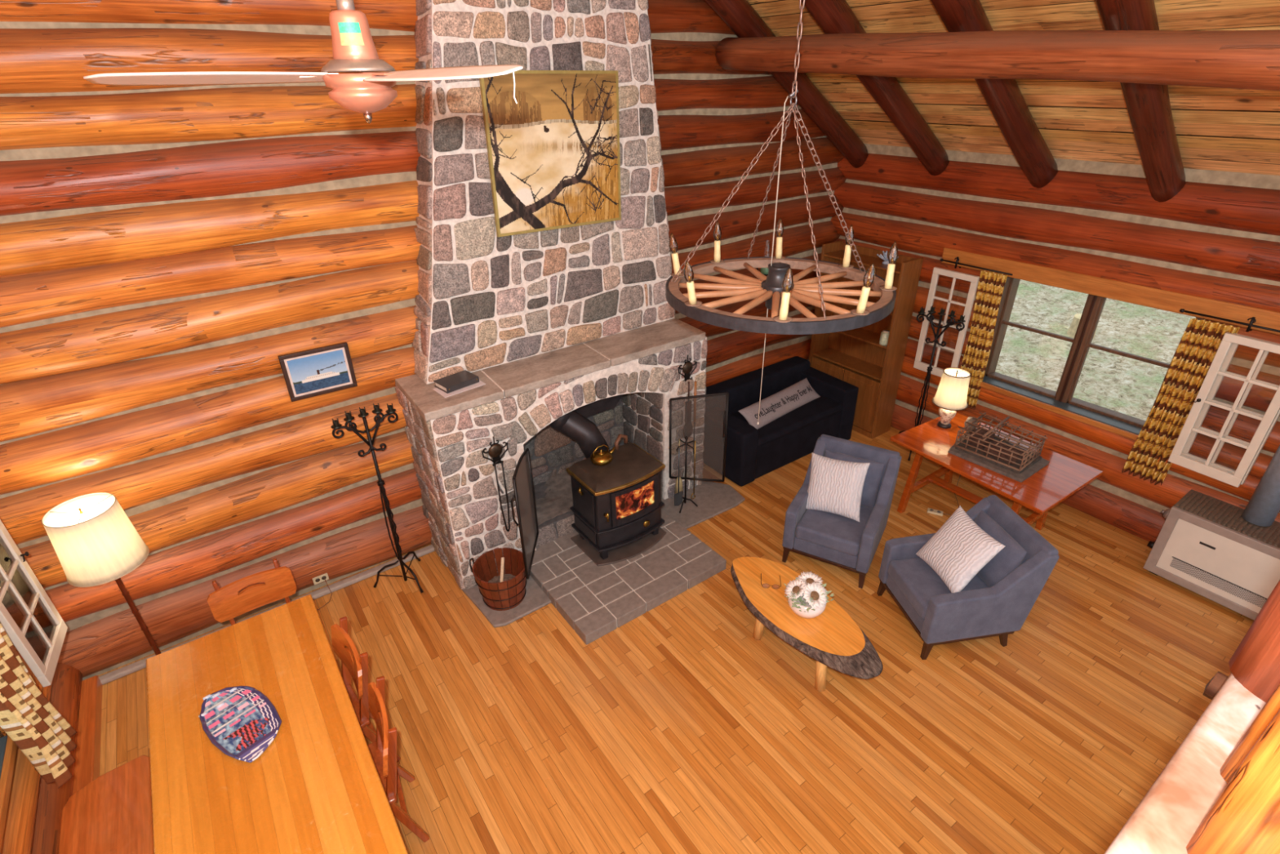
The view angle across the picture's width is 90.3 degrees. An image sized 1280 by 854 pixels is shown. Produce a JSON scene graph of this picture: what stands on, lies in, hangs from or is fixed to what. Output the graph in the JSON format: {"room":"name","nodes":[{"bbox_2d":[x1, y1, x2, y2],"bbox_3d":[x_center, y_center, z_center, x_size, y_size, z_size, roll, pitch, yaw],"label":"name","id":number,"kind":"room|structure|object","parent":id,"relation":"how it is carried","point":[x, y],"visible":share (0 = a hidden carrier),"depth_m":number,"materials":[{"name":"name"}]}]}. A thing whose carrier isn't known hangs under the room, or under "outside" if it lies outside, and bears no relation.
{"room":"log cabin living room","nodes":[
{"label":"log cabin living room","id":0,"kind":"room"},
{"bbox_2d":[0,639,82,853],"bbox_3d":[-2.129,1.304,0.916,0.449,4.611,7.262,-20,34,-30],"label":"wall","id":1,"kind":"structure","parent":0,"point":[35,806],"depth_m":3.41,"materials":[{"name":"brown wood"}]},
{"bbox_2d":[0,730,17,853],"bbox_3d":[-2.877,1.433,2.275,0.375,1.300,1.880,-20,34,-30],"label":"window","id":2,"kind":"structure","parent":1,"relation":"in","point":[8,748],"depth_m":3.09,"materials":[{"name":"brown wood"}]},
{"bbox_2d":[0,519,67,687],"bbox_3d":[-3.457,0.851,3.510,0.075,1.150,0.500,-16,32,-25],"label":"window shutter","id":3,"kind":"object","parent":1,"relation":"attached to","point":[28,616],"visible":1,"depth_m":3.60,"materials":[{"name":"beige paint"}]},
{"bbox_2d":[0,622,76,788],"bbox_3d":[-3.133,1.131,3.069,0.143,1.528,0.489,-20,34,-30],"label":"window curtain","id":4,"kind":"object","parent":1,"relation":"hanging from","point":[41,732],"visible":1,"depth_m":3.23,"materials":[{"name":"beige fabric"}]},
{"bbox_2d":[72,675,102,794],"bbox_3d":[-1.928,3.127,2.068,0.150,0.100,6.820,-20,34,-30],"label":"baseboard","id":5,"kind":"structure","parent":1,"relation":"attached to","point":[87,757],"depth_m":4.11,"materials":[{"name":"brown wood"}]},
{"bbox_2d":[1103,672,1266,853],"bbox_3d":[0.404,1.253,0.736,3.460,0.220,0.465,-20,34,-30],"label":"trim","id":6,"kind":"structure","parent":1,"relation":"attached to","point":[1165,820],"depth_m":1.37,"materials":[{"name":"white wood"}]},
{"bbox_2d":[1202,671,1228,700],"bbox_3d":[1.667,0.777,1.612,0.081,0.074,0.380,-20,34,-30],"label":"log","id":7,"kind":"object","parent":6,"relation":"on","point":[1211,688],"visible":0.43,"depth_m":1.72,"materials":[{"name":"brown wood"}]},
{"bbox_2d":[1186,709,1279,853],"bbox_3d":[1.196,0.428,1.044,0.300,0.926,0.141,-20,34,-30],"label":"spindle","id":8,"kind":"object","parent":6,"relation":"on","point":[1245,818],"visible":1,"depth_m":1.15,"materials":[{"name":"brown wood"}]},
{"bbox_2d":[1220,684,1279,782],"bbox_3d":[1.345,0.358,1.165,0.230,0.914,0.105,-15,32,-24],"label":"spindle","id":9,"kind":"object","parent":6,"relation":"on","point":[1272,706],"visible":0.25,"depth_m":1.33,"materials":[{"name":"brown wood"}]},
{"bbox_2d":[1228,579,1279,702],"bbox_3d":[1.595,-0.451,0.967,0.249,2.534,0.251,-20,34,-30],"label":"log post","id":10,"kind":"object","parent":6,"relation":"on","point":[1255,664],"visible":0.94,"depth_m":1.53,"materials":[{"name":"brown wood"}]},
{"bbox_2d":[0,0,845,680],"bbox_3d":[-1.019,-1.968,5.255,8.401,6.114,0.597,-20,34,-30],"label":"wall","id":11,"kind":"structure","parent":0,"point":[162,247],"depth_m":4.21,"materials":[{"name":"brown wood"}]},
{"bbox_2d":[97,544,435,684],"bbox_3d":[-2.874,1.459,5.187,2.500,0.045,0.070,-20,34,-30],"label":"baseboard","id":12,"kind":"structure","parent":11,"relation":"attached to","point":[111,676],"depth_m":5.31,"materials":[{"name":"grey wood"}]},
{"bbox_2d":[277,342,357,401],"bbox_3d":[-2.318,-0.401,4.604,0.466,0.359,0.032,-19,34,-31],"label":"picture","id":13,"kind":"object","parent":11,"relation":"attached to","point":[313,372],"visible":1,"depth_m":4.59,"materials":[{"name":"paper"}]},
{"bbox_2d":[286,349,350,394],"bbox_3d":[-2.315,-0.398,4.599,0.370,0.260,0.001,-19,34,-31],"label":"print","id":14,"kind":"object","parent":13,"relation":"attached to","point":[314,372],"depth_m":4.60},
{"bbox_2d":[312,573,328,584],"bbox_3d":[-2.643,1.256,5.272,0.116,0.072,0.014,-20,34,-30],"label":"wall outlet","id":15,"kind":"object","parent":11,"relation":"attached to","point":[319,579],"visible":1,"depth_m":5.27,"materials":[{"name":"beige plastic"}]},
{"bbox_2d":[755,240,770,275],"bbox_3d":[1.315,-1.788,6.759,0.120,0.379,0.199,-20,34,-30],"label":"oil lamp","id":16,"kind":"object","parent":11,"relation":"attached to","point":[764,271],"visible":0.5,"depth_m":6.74,"materials":[{"name":"green glass"}]},
{"bbox_2d":[715,30,1279,91],"bbox_3d":[2.704,-1.903,3.301,0.271,0.512,6.668,-20,34,-30],"label":"log","id":17,"kind":"object","parent":11,"relation":"attached to","point":[1249,60],"visible":1,"depth_m":3.65,"materials":[{"name":"brown wood"}]},
{"bbox_2d":[97,426,1253,853],"bbox_3d":[1.144,2.055,4.122,8.400,0.120,7.400,-20,34,-30],"label":"floor","id":18,"kind":"structure","parent":0,"point":[676,729],"depth_m":4.28,"materials":[{"name":"brown wood"}]},
{"bbox_2d":[41,492,160,655],"bbox_3d":[-3.400,1.155,4.240,0.431,1.510,0.431,-20,34,-30],"label":"floor lamp","id":19,"kind":"object","parent":18,"relation":"on","point":[95,542],"visible":0.98,"depth_m":3.91,"materials":[{"name":"beige fabric"}]},
{"bbox_2d":[57,755,154,853],"bbox_3d":[-2.321,2.494,2.868,0.390,0.450,2.109,-20,34,-30],"label":"bench","id":20,"kind":"object","parent":18,"relation":"on","point":[113,813],"visible":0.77,"depth_m":3.30,"materials":[{"name":"brown wood"}]},
{"bbox_2d":[206,558,297,625],"bbox_3d":[-2.483,1.441,4.289,0.490,0.938,0.480,-20,34,-30],"label":"dining chair","id":21,"kind":"object","parent":18,"relation":"on","point":[225,603],"visible":0.41,"depth_m":4.25,"materials":[{"name":"brown wood"}]},
{"bbox_2d":[146,594,408,853],"bbox_3d":[-1.837,2.061,3.314,0.920,0.760,2.515,-20,34,-30],"label":"dining table","id":22,"kind":"object","parent":18,"relation":"on","point":[317,788],"visible":0.94,"depth_m":3.22,"materials":[{"name":"brown wood"}]},
{"bbox_2d":[198,685,281,762],"bbox_3d":[-2.131,1.563,3.401,0.600,0.030,0.305,21,36,35],"label":"decorative bowl","id":23,"kind":"object","parent":22,"relation":"on","point":[242,722],"visible":1,"depth_m":3.40,"materials":[{"name":"ceramic"}]},
{"bbox_2d":[316,577,332,609],"bbox_3d":[-2.951,1.546,4.913,0.150,0.154,1.145,24,37,37],"label":"power cord","id":24,"kind":"object","parent":18,"relation":"on","point":[324,578],"visible":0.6,"depth_m":5.28,"materials":[{"name":"plastic"}]},
{"bbox_2d":[330,616,400,762],"bbox_3d":[-1.831,1.691,3.811,0.480,0.938,0.490,-23,35,-34],"label":"dining chair","id":25,"kind":"object","parent":18,"relation":"on","point":[353,664],"visible":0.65,"depth_m":3.78,"materials":[{"name":"brown wood"}]},
{"bbox_2d":[330,403,423,592],"bbox_3d":[-1.976,0.605,5.029,0.396,1.660,0.462,21,36,35],"label":"candelabra","id":26,"kind":"object","parent":18,"relation":"on","point":[377,410],"visible":1,"depth_m":4.84,"materials":[{"name":"black metal"}]},
{"bbox_2d":[330,417,342,428],"bbox_3d":[-2.196,-0.022,4.599,0.076,0.080,0.074,-20,34,-30],"label":"candle cup","id":27,"kind":"object","parent":26,"relation":"on","point":[335,423],"depth_m":4.59,"materials":[{"name":"black metal"}]},
{"bbox_2d":[343,410,354,421],"bbox_3d":[-2.120,-0.076,4.633,0.076,0.080,0.074,-20,34,-30],"label":"candle cup","id":28,"kind":"object","parent":26,"relation":"on","point":[348,417],"depth_m":4.62,"materials":[{"name":"black metal"}]},
{"bbox_2d":[357,406,368,417],"bbox_3d":[-2.039,-0.105,4.683,0.076,0.080,0.074,-20,34,-30],"label":"candle cup","id":29,"kind":"object","parent":26,"relation":"on","point":[362,414],"depth_m":4.67,"materials":[{"name":"black metal"}]},
{"bbox_2d":[371,403,382,413],"bbox_3d":[-1.958,-0.135,4.734,0.076,0.080,0.074,-20,34,-30],"label":"candle cup","id":30,"kind":"object","parent":26,"relation":"on","point":[376,410],"depth_m":4.72,"materials":[{"name":"black metal"}]},
{"bbox_2d":[385,403,395,413],"bbox_3d":[-1.880,-0.137,4.796,0.076,0.080,0.074,-20,34,-30],"label":"candle cup","id":31,"kind":"object","parent":26,"relation":"on","point":[390,410],"depth_m":4.79,"materials":[{"name":"black metal"}]},
{"bbox_2d":[367,675,429,842],"bbox_3d":[-1.501,1.890,3.437,0.480,0.938,0.490,-16,32,-24],"label":"dining chair","id":32,"kind":"object","parent":18,"relation":"on","point":[383,751],"visible":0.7,"depth_m":3.44,"materials":[{"name":"brown wood"}]},
{"bbox_2d":[395,0,745,644],"bbox_3d":[-0.323,-1.612,4.491,2.849,6.000,1.955,-20,34,-30],"label":"stone fireplace","id":33,"kind":"object","parent":18,"relation":"on","point":[575,341],"visible":0.87,"depth_m":5.09,"materials":[{"name":"grey stone"}]},
{"bbox_2d":[432,380,485,397],"bbox_3d":[-1.376,-0.308,4.856,0.340,0.003,0.200,-24,36,-35],"label":"paper sheets","id":34,"kind":"object","parent":33,"relation":"on","point":[480,383],"visible":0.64,"depth_m":4.80,"materials":[{"name":"white paper"}]},
{"bbox_2d":[433,369,479,393],"bbox_3d":[-1.404,-0.348,4.878,0.194,0.047,0.280,24,38,38],"label":"closed book","id":35,"kind":"object","parent":34,"relation":"on","point":[449,384],"visible":1,"depth_m":4.84,"materials":[{"name":"black leather"}]},
{"bbox_2d":[481,435,508,466],"bbox_3d":[-1.112,0.183,4.907,0.220,0.245,0.028,-20,34,-30],"label":"wall hook","id":36,"kind":"object","parent":33,"relation":"attached to","point":[495,450],"visible":1,"depth_m":4.90,"materials":[{"name":"black metal"}]},
{"bbox_2d":[493,459,510,531],"bbox_3d":[-1.093,0.559,5.096,0.074,0.691,0.014,-20,34,-30],"label":"tongs","id":37,"kind":"object","parent":36,"relation":"hanging from","point":[498,460],"visible":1,"depth_m":5.08,"materials":[{"name":"black metal"}]},
{"bbox_2d":[469,547,526,610],"bbox_3d":[-1.114,1.211,5.134,0.430,0.406,0.430,-20,34,-30],"label":"wooden bucket","id":38,"kind":"object","parent":33,"relation":"on","point":[484,568],"visible":0.91,"depth_m":5.11,"materials":[{"name":"brown wood"}]},
{"bbox_2d":[488,573,515,595],"bbox_3d":[-1.112,1.294,5.180,0.290,0.015,0.290,-20,34,-30],"label":"ash","id":39,"kind":"object","parent":38,"relation":"in","point":[495,579],"visible":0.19,"depth_m":5.26,"materials":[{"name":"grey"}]},
{"bbox_2d":[500,557,504,582],"bbox_3d":[-1.109,1.200,5.119,0.022,0.235,0.216,0,29,2],"label":"stick","id":40,"kind":"object","parent":39,"relation":"on","point":[502,568],"visible":0.71,"depth_m":5.12,"materials":[{"name":"brown wood"}]},
{"bbox_2d":[510,448,538,578],"bbox_3d":[-0.914,0.642,5.033,0.062,0.954,0.584,-1,29,1],"label":"screen door","id":41,"kind":"structure","parent":33,"relation":"attached to","point":[522,482],"depth_m":5.00,"materials":[{"name":"black metal"}]},
{"bbox_2d":[479,70,621,236],"bbox_3d":[-0.615,-2.044,4.758,1.130,1.111,0.030,-19,34,-31],"label":"landscape painting","id":42,"kind":"object","parent":33,"relation":"attached to","point":[553,153],"visible":1,"depth_m":4.72,"materials":[{"name":"paint"}]},
{"bbox_2d":[565,434,666,565],"bbox_3d":[-0.182,0.607,5.518,0.754,0.918,0.555,-20,34,-30],"label":"wood stove","id":43,"kind":"object","parent":33,"relation":"on","point":[616,508],"visible":1,"depth_m":5.38,"materials":[{"name":"metal"}]},
{"bbox_2d":[590,444,615,466],"bbox_3d":[-0.323,0.219,5.351,0.193,0.161,0.218,4,29,10],"label":"kettle","id":44,"kind":"object","parent":43,"relation":"on","point":[601,457],"visible":1,"depth_m":5.30,"materials":[{"name":"gold metal"}]},
{"bbox_2d":[674,435,697,512],"bbox_3d":[0.445,0.434,6.074,0.234,0.799,0.236,1,29,4],"label":"stand","id":45,"kind":"object","parent":33,"relation":"on","point":[678,491],"visible":1,"depth_m":6.12,"materials":[{"name":"black metal"}]},
{"bbox_2d":[677,355,697,381],"bbox_3d":[0.436,-0.537,5.782,0.220,0.245,0.028,-20,34,-30],"label":"wall hook","id":46,"kind":"object","parent":33,"relation":"attached to","point":[687,366],"visible":1,"depth_m":5.78,"materials":[{"name":"black metal"}]},
{"bbox_2d":[693,381,697,453],"bbox_3d":[0.518,-0.077,6.047,0.027,0.780,0.028,-20,34,-30],"label":"fireplace poker","id":47,"kind":"object","parent":46,"relation":"hanging from","point":[695,382],"visible":0.95,"depth_m":5.99,"materials":[{"name":"black metal"}]},
{"bbox_2d":[669,391,728,481],"bbox_3d":[0.538,0.104,5.945,0.538,0.962,0.062,3,29,8],"label":"screen door","id":48,"kind":"structure","parent":33,"relation":"attached to","point":[726,412],"depth_m":5.91,"materials":[{"name":"black metal"}]},
{"bbox_2d":[702,355,858,486],"bbox_3d":[1.497,-0.120,7.144,1.759,0.760,0.938,-20,34,-30],"label":"sofa","id":49,"kind":"object","parent":18,"relation":"on","point":[752,453],"visible":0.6,"depth_m":6.92,"materials":[{"name":"black fabric"}]},
{"bbox_2d":[737,377,820,429],"bbox_3d":[1.544,-0.258,6.968,1.201,0.198,0.225,-24,36,-35],"label":"lumbar pillow","id":50,"kind":"object","parent":49,"relation":"on","point":[792,397],"visible":0.97,"depth_m":6.87,"materials":[{"name":"grey fabric"}]},
{"bbox_2d":[730,394,842,446],"bbox_3d":[1.558,-0.132,7.019,1.340,0.100,0.620,-20,34,-30],"label":"seat cushion","id":51,"kind":"object","parent":49,"relation":"on","point":[825,407],"depth_m":6.89,"materials":[{"name":"black fabric"}]},
{"bbox_2d":[730,556,883,691],"bbox_3d":[1.139,1.474,4.625,0.542,0.428,1.322,-20,34,-30],"label":"coffee table","id":52,"kind":"object","parent":18,"relation":"on","point":[833,638],"visible":0.86,"depth_m":4.40,"materials":[{"name":"orange wood"}]},
{"bbox_2d":[760,573,781,588],"bbox_3d":[0.976,1.137,4.755,0.148,0.047,0.153,4,29,9],"label":"eyeglasses","id":53,"kind":"object","parent":52,"relation":"on","point":[761,573],"visible":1,"depth_m":4.70,"materials":[{"name":"gold metal"}]},
{"bbox_2d":[783,570,835,617],"bbox_3d":[1.160,1.181,4.453,0.355,0.251,0.312,-20,34,-30],"label":"flower bowl","id":54,"kind":"object","parent":52,"relation":"on","point":[806,595],"visible":1,"depth_m":4.39,"materials":[{"name":"white ceramic"}]},
{"bbox_2d":[782,434,901,588],"bbox_3d":[1.739,0.699,5.517,0.720,0.896,0.843,15,33,27],"label":"armchair","id":55,"kind":"object","parent":18,"relation":"on","point":[833,539],"visible":0.68,"depth_m":5.38,"materials":[{"name":"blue fabric"}]},
{"bbox_2d":[795,505,873,555],"bbox_3d":[1.679,0.818,5.463,0.522,0.134,0.600,15,33,27],"label":"seat cushion","id":56,"kind":"object","parent":55,"relation":"on","point":[830,531],"depth_m":5.30,"materials":[{"name":"grey fabric"}]},
{"bbox_2d":[805,453,870,521],"bbox_3d":[1.664,0.507,5.430,0.561,0.499,0.286,19,35,33],"label":"throw pillow","id":57,"kind":"object","parent":55,"relation":"on","point":[834,486],"visible":0.94,"depth_m":5.35,"materials":[{"name":"white fabric"}]},
{"bbox_2d":[824,449,884,508],"bbox_3d":[1.841,0.456,5.588,0.500,0.412,0.183,15,33,27],"label":"cushion","id":58,"kind":"object","parent":55,"relation":"on","point":[874,478],"depth_m":5.49,"materials":[{"name":"grey fabric"}]},
{"bbox_2d":[808,240,923,438],"bbox_3d":[2.511,-1.006,7.377,0.336,2.050,1.050,-20,34,-30],"label":"bookcase","id":59,"kind":"object","parent":18,"relation":"on","point":[856,357],"visible":0.57,"depth_m":7.28,"materials":[{"name":"brown wood"}]},
{"bbox_2d":[879,329,889,345],"bbox_3d":[2.678,-0.978,6.962,0.103,0.150,0.101,-20,34,-30],"label":"ceramic jar","id":60,"kind":"object","parent":59,"relation":"on","point":[884,335],"visible":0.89,"depth_m":6.93,"materials":[{"name":"ceramic"}]},
{"bbox_2d":[876,249,896,264],"bbox_3d":[2.637,-1.814,6.774,0.213,0.142,0.173,1,29,4],"label":"ornament","id":61,"kind":"object","parent":59,"relation":"on","point":[892,253],"visible":0.85,"depth_m":6.75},
{"bbox_2d":[898,305,965,460],"bbox_3d":[3.017,-0.434,6.723,0.462,1.660,0.396,14,32,25],"label":"candelabra","id":62,"kind":"object","parent":18,"relation":"on","point":[931,317],"visible":0.91,"depth_m":6.51,"materials":[{"name":"black metal"}]},
{"bbox_2d":[917,306,925,314],"bbox_3d":[2.888,-1.187,6.520,0.076,0.080,0.074,23,37,37],"label":"candle cup","id":63,"kind":"object","parent":62,"relation":"on","point":[922,312],"depth_m":6.51,"materials":[{"name":"black metal"}]},
{"bbox_2d":[928,305,935,313],"bbox_3d":[2.958,-1.184,6.449,0.076,0.080,0.074,23,37,37],"label":"candle cup","id":64,"kind":"object","parent":62,"relation":"on","point":[932,308],"depth_m":6.44,"materials":[{"name":"black metal"}]},
{"bbox_2d":[937,307,946,315],"bbox_3d":[3.031,-1.152,6.389,0.076,0.080,0.074,23,37,37],"label":"candle cup","id":65,"kind":"object","parent":62,"relation":"on","point":[942,311],"depth_m":6.38,"materials":[{"name":"black metal"}]},
{"bbox_2d":[947,309,955,317],"bbox_3d":[3.106,-1.121,6.330,0.076,0.080,0.074,23,37,37],"label":"candle cup","id":66,"kind":"object","parent":62,"relation":"on","point":[952,315],"depth_m":6.32,"materials":[{"name":"black metal"}]},
{"bbox_2d":[957,314,965,322],"bbox_3d":[3.176,-1.065,6.287,0.076,0.080,0.074,23,37,37],"label":"candle cup","id":67,"kind":"object","parent":62,"relation":"on","point":[962,318],"depth_m":6.28,"materials":[{"name":"black metal"}]},
{"bbox_2d":[927,507,942,515],"bbox_3d":[2.849,0.820,6.149,0.140,0.025,0.060,13,32,23],"label":"floor outlet","id":68,"kind":"object","parent":18,"relation":"on","point":[932,511],"visible":1,"depth_m":6.14,"materials":[{"name":"beige plastic"}]},
{"bbox_2d":[876,494,1059,659],"bbox_3d":[2.387,1.102,4.761,0.843,0.896,0.720,-5,29,-8],"label":"armchair","id":69,"kind":"object","parent":18,"relation":"on","point":[1000,597],"visible":0.71,"depth_m":4.54,"materials":[{"name":"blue fabric"}]},
{"bbox_2d":[888,557,989,618],"bbox_3d":[2.269,1.180,4.782,0.600,0.134,0.522,-5,29,-8],"label":"seat cushion","id":70,"kind":"object","parent":69,"relation":"on","point":[917,582],"depth_m":4.73,"materials":[{"name":"grey fabric"}]},
{"bbox_2d":[915,505,1004,592],"bbox_3d":[2.312,0.897,4.635,0.312,0.424,0.510,-6,29,-9],"label":"throw pillow","id":71,"kind":"object","parent":69,"relation":"on","point":[960,548],"visible":0.97,"depth_m":4.54,"materials":[{"name":"white fabric"}]},
{"bbox_2d":[973,509,1026,586],"bbox_3d":[2.590,0.928,4.703,0.183,0.412,0.500,-5,29,-8],"label":"cushion","id":72,"kind":"object","parent":69,"relation":"on","point":[1014,553],"depth_m":4.58,"materials":[{"name":"grey fabric"}]},
{"bbox_2d":[889,413,1103,530],"bbox_3d":[3.114,0.574,5.828,1.009,0.766,1.439,-20,34,-30],"label":"desk","id":73,"kind":"object","parent":18,"relation":"on","point":[1064,476],"visible":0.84,"depth_m":5.52,"materials":[{"name":"brown wood"}]},
{"bbox_2d":[931,367,970,428],"bbox_3d":[2.912,-0.267,5.969,0.314,0.580,0.314,-20,34,-30],"label":"table lamp","id":74,"kind":"object","parent":73,"relation":"on","point":[951,395],"visible":1,"depth_m":5.87,"materials":[{"name":"fabric"}]},
{"bbox_2d":[938,407,956,424],"bbox_3d":[2.915,-0.123,6.048,0.156,0.190,0.156,-20,34,-30],"label":"lamp base","id":75,"kind":"object","parent":74,"relation":"on","point":[946,415],"depth_m":6.00,"materials":[{"name":"ceramic"}]},
{"bbox_2d":[947,412,1049,482],"bbox_3d":[3.146,0.120,5.577,0.599,0.270,0.750,-23,35,-34],"label":"model","id":76,"kind":"object","parent":73,"relation":"on","point":[980,446],"visible":1,"depth_m":5.49},
{"bbox_2d":[1142,488,1279,620],"bbox_3d":[4.691,1.051,4.988,0.437,0.672,1.110,-20,34,-30],"label":"space heater","id":77,"kind":"object","parent":18,"relation":"on","point":[1204,545],"visible":0.97,"depth_m":4.94,"materials":[{"name":"beige metal"}]},
{"bbox_2d":[1169,557,1266,608],"bbox_3d":[4.553,1.246,4.896,0.005,0.085,0.790,-20,34,-30],"label":"grille","id":78,"kind":"object","parent":77,"relation":"attached to","point":[1254,598],"depth_m":4.96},
{"bbox_2d":[1170,488,1279,548],"bbox_3d":[4.708,0.777,4.806,0.430,0.017,1.040,-20,34,-30],"label":"grille","id":79,"kind":"object","parent":77,"relation":"attached to","point":[1225,517],"depth_m":4.93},
{"bbox_2d":[1241,444,1279,526],"bbox_3d":[4.718,-0.130,4.428,0.176,1.920,0.176,-20,34,-30],"label":"duct","id":80,"kind":"object","parent":77,"relation":"on","point":[1263,508],"visible":1,"depth_m":4.75,"materials":[{"name":"metal"}]},
{"bbox_2d":[682,381,693,437],"bbox_3d":[0.451,-0.154,5.951,0.120,0.590,0.042,-20,34,-30],"label":"brush","id":81,"kind":"object","parent":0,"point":[688,428],"visible":0.93,"depth_m":5.98,"materials":[{"name":"black metal"}]},
{"bbox_2d":[746,0,1279,190],"bbox_3d":[1.185,-1.831,2.081,8.700,3.262,7.400,-20,34,-30],"label":"ceiling","id":82,"kind":"structure","parent":0,"point":[1225,136],"depth_m":4.62,"materials":[{"name":"brown wood"}]},
{"bbox_2d":[83,0,523,124],"bbox_3d":[-0.925,-1.595,1.593,1.196,1.530,1.219,-20,34,-30],"label":"ceiling fan","id":83,"kind":"object","parent":82,"relation":"hanging from","point":[368,92],"visible":1,"depth_m":1.90,"materials":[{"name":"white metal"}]},
{"bbox_2d":[666,0,897,424],"bbox_3d":[0.736,-1.542,3.110,1.282,3.484,1.245,-20,34,-30],"label":"chandelier","id":84,"kind":"object","parent":82,"relation":"hanging from","point":[777,289],"visible":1,"depth_m":3.40,"materials":[{"name":"brown wood"}]},
{"bbox_2d":[704,0,868,168],"bbox_3d":[0.684,-3.507,5.212,4.352,2.966,0.244,-20,34,-30],"label":"rafter","id":85,"kind":"object","parent":82,"relation":"attached to","point":[740,15],"visible":0.73,"depth_m":6.01,"materials":[{"name":"brown wood"}]},
{"bbox_2d":[800,0,949,175],"bbox_3d":[1.227,-3.155,4.545,4.356,2.964,0.241,-20,34,-30],"label":"rafter","id":86,"kind":"object","parent":82,"relation":"attached to","point":[833,16],"visible":0.73,"depth_m":5.40,"materials":[{"name":"brown wood"}]},
{"bbox_2d":[930,0,1057,188],"bbox_3d":[1.800,-2.776,3.838,4.348,2.965,0.243,-20,34,-30],"label":"rafter","id":87,"kind":"object","parent":82,"relation":"attached to","point":[1004,98],"visible":0.8,"depth_m":4.76,"materials":[{"name":"brown wood"}]},
{"bbox_2d":[1095,0,1186,202],"bbox_3d":[2.335,-2.420,3.182,4.354,2.963,0.250,-20,34,-30],"label":"rafter","id":88,"kind":"object","parent":82,"relation":"attached to","point":[1148,105],"visible":0.76,"depth_m":4.13,"materials":[{"name":"brown wood"}]},
{"bbox_2d":[831,153,1279,542],"bbox_3d":[4.415,-0.485,5.374,0.416,3.200,7.378,-20,34,-30],"label":"wall","id":89,"kind":"structure","parent":0,"point":[1221,242],"depth_m":5.62,"materials":[{"name":"brown wood"}]},
{"bbox_2d":[913,266,979,377],"bbox_3d":[3.114,-1.043,6.540,0.075,1.100,0.465,-20,34,-30],"label":"window shutter","id":90,"kind":"object","parent":89,"relation":"attached to","point":[919,365],"visible":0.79,"depth_m":6.49,"materials":[{"name":"beige paint"}]},
{"bbox_2d":[940,257,1013,275],"bbox_3d":[3.275,-1.560,6.191,0.108,0.124,0.725,-20,34,-30],"label":"curtain rod","id":91,"kind":"object","parent":89,"relation":"attached to","point":[956,263],"visible":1,"depth_m":6.22,"materials":[{"name":"black metal"}]},
{"bbox_2d":[960,270,1007,408],"bbox_3d":[3.384,-0.843,6.371,0.086,1.398,0.271,-20,34,-30],"label":"window curtain","id":92,"kind":"object","parent":91,"relation":"hanging from","point":[991,286],"visible":0.86,"depth_m":6.29,"materials":[{"name":"yellow fabric"}]},
{"bbox_2d":[969,276,1204,445],"bbox_3d":[4.021,-0.716,5.829,0.375,1.180,1.650,-20,34,-30],"label":"window","id":93,"kind":"structure","parent":89,"relation":"in","point":[1061,402],"depth_m":5.95,"materials":[{"name":"brown wood"}]},
{"bbox_2d":[941,247,1279,334],"bbox_3d":[3.922,-1.237,5.499,0.160,0.155,2.750,-20,34,-30],"label":"trim","id":94,"kind":"structure","parent":89,"relation":"attached to","point":[1159,299],"depth_m":5.27,"materials":[{"name":"brown wood"}]},
{"bbox_2d":[1168,332,1279,487],"bbox_3d":[4.477,-0.114,4.822,0.075,1.120,0.472,-18,33,-28],"label":"window shutter","id":95,"kind":"object","parent":89,"relation":"attached to","point":[1175,457],"visible":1,"depth_m":4.84,"materials":[{"name":"beige paint"}]},
{"bbox_2d":[1179,308,1279,332],"bbox_3d":[4.497,-0.759,4.690,0.108,0.124,0.855,-20,34,-30],"label":"curtain rod","id":96,"kind":"object","parent":89,"relation":"attached to","point":[1253,320],"visible":1,"depth_m":4.70,"materials":[{"name":"black metal"}]},
{"bbox_2d":[1121,318,1239,484],"bbox_3d":[4.362,-0.172,5.189,0.086,1.428,0.338,-20,34,-30],"label":"window curtain","id":97,"kind":"object","parent":96,"relation":"hanging from","point":[1194,354],"visible":0.84,"depth_m":5.17,"materials":[{"name":"yellow fabric"}]},
{"label":"outside","id":98,"kind":"structure","parent":0,"visible":0},
{"bbox_2d":[995,279,1195,421],"bbox_3d":[13.039,-7.325,17.872,30.000,3.600,40.000,-20,34,-30],"label":"ground","id":99,"kind":"structure","parent":98,"point":[1123,384],"depth_m":9.74,"materials":[{"name":"green plant"}]},
{"bbox_2d":[1066,313,1096,337],"bbox_3d":[6.992,-1.497,10.086,0.480,0.530,0.480,-20,34,-30],"label":"tree stump","id":100,"kind":"object","parent":99,"relation":"on","point":[1072,330],"visible":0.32,"depth_m":10.01,"materials":[{"name":"beige plant"}]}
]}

